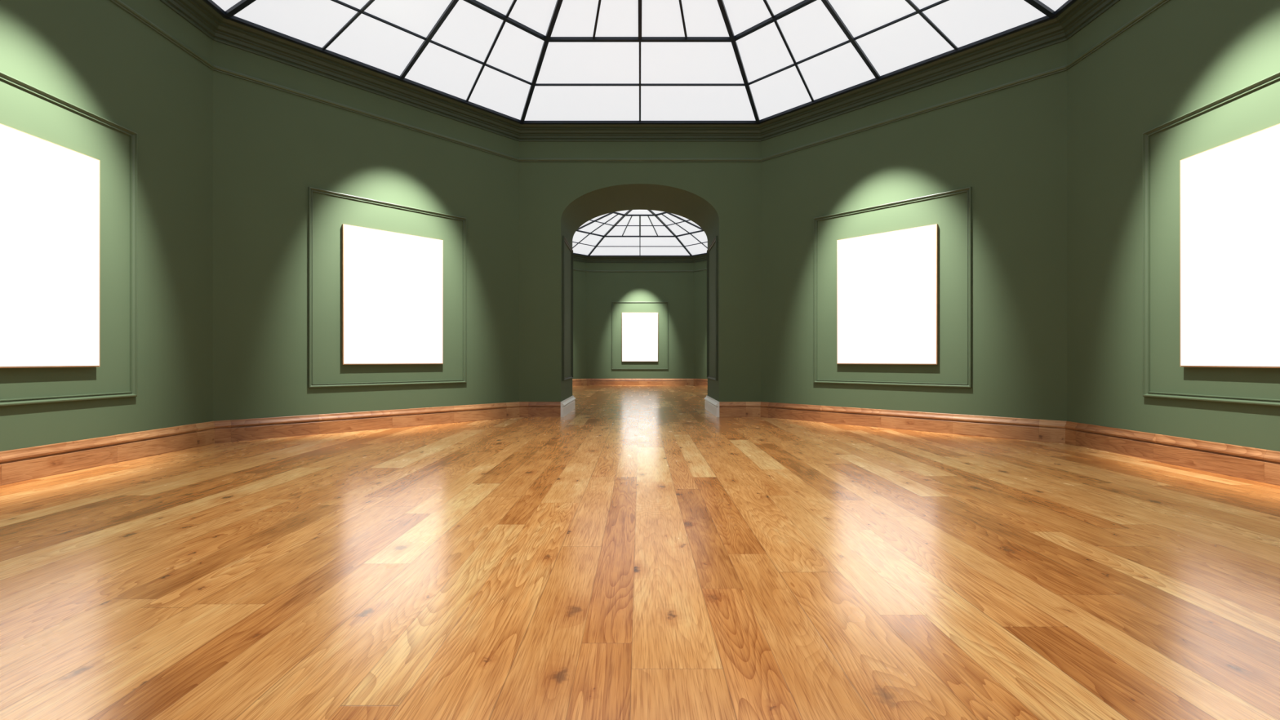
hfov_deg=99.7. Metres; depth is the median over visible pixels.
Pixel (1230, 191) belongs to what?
canvas
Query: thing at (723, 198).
wall
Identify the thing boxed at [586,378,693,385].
baseboard
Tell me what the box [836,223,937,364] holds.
canvas
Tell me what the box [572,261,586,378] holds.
wall
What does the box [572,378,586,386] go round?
baseboard
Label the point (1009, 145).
wall
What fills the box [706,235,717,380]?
trim
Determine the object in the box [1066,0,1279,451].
wall
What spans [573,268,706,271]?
trim
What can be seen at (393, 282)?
canvas
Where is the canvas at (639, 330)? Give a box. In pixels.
[622,312,657,361]
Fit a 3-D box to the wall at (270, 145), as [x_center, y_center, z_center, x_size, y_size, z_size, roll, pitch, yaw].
[-3.673,-1.544,8.020,4.366,5.088,0.150,0,0,-45]
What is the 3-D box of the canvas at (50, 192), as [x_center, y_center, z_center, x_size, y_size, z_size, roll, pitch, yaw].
[-5.089,-0.905,4.347,0.058,1.936,1.426,0,0,0]
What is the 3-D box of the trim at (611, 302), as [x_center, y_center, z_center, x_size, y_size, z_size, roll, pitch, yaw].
[0.000,-0.965,21.318,2.238,2.670,0.038,0,0,0]
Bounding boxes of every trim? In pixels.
[0,71,137,406]
[110,0,1169,161]
[160,0,1119,141]
[308,186,466,387]
[562,235,573,380]
[573,253,706,262]
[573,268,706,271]
[611,302,668,368]
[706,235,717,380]
[813,186,971,387]
[1142,71,1279,406]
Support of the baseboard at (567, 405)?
attached to the wall at (723, 198)
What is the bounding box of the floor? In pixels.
[0,385,1279,719]
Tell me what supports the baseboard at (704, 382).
attached to the wall at (700, 277)
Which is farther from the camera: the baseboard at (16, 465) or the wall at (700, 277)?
the wall at (700, 277)
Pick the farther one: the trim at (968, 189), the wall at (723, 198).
the wall at (723, 198)
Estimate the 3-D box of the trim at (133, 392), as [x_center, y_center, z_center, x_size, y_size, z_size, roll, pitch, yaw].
[-5.101,-0.965,4.347,0.038,2.670,2.238,0,0,0]
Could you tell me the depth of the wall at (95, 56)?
5.38 m
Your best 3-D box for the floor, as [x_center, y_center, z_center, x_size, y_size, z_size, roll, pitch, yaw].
[0.000,1.000,10.282,10.540,0.001,22.410,0,0,0]
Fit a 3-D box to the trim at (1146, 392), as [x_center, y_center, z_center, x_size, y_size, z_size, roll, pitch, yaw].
[5.101,-0.965,4.347,0.038,2.670,2.238,0,0,0]
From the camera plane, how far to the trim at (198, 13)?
7.68 m
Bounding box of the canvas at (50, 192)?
[0,123,99,368]
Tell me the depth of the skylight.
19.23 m
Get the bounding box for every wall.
[0,0,213,451]
[213,40,519,421]
[519,141,760,401]
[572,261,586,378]
[586,262,693,378]
[693,261,707,378]
[760,40,1066,421]
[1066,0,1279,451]
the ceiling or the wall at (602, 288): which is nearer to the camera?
the ceiling
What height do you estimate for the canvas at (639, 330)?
1.936 m
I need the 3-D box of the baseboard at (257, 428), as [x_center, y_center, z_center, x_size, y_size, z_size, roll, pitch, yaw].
[-3.605,0.866,7.952,4.242,0.268,0.045,0,0,-45]
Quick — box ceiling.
[203,0,1076,124]
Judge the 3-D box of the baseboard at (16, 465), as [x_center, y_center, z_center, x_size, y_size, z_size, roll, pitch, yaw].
[-5.098,0.866,4.347,0.045,0.268,4.242,0,0,0]
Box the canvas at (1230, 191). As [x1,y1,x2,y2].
[1180,123,1279,368]
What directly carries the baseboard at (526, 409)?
attached to the wall at (723, 198)
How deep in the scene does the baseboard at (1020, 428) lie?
7.53 m
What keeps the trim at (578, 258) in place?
attached to the wall at (700, 277)
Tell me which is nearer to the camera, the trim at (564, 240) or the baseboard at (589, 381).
the trim at (564, 240)
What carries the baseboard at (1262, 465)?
attached to the wall at (1184, 56)
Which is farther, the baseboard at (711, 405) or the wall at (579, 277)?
the wall at (579, 277)
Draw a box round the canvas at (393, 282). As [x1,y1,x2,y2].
[342,223,443,364]
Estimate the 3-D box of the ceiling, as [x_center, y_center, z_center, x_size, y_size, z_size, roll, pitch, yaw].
[0.000,-4.408,4.347,9.873,0.732,9.873,0,0,0]
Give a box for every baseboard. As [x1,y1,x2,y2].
[0,421,215,485]
[213,401,519,443]
[519,401,560,417]
[560,395,575,417]
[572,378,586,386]
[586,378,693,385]
[693,378,707,386]
[704,395,719,417]
[719,401,760,417]
[760,401,1066,443]
[1064,421,1279,485]
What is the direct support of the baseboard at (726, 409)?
attached to the wall at (723, 198)
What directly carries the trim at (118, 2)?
attached to the wall
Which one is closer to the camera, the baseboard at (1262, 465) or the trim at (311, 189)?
the baseboard at (1262, 465)

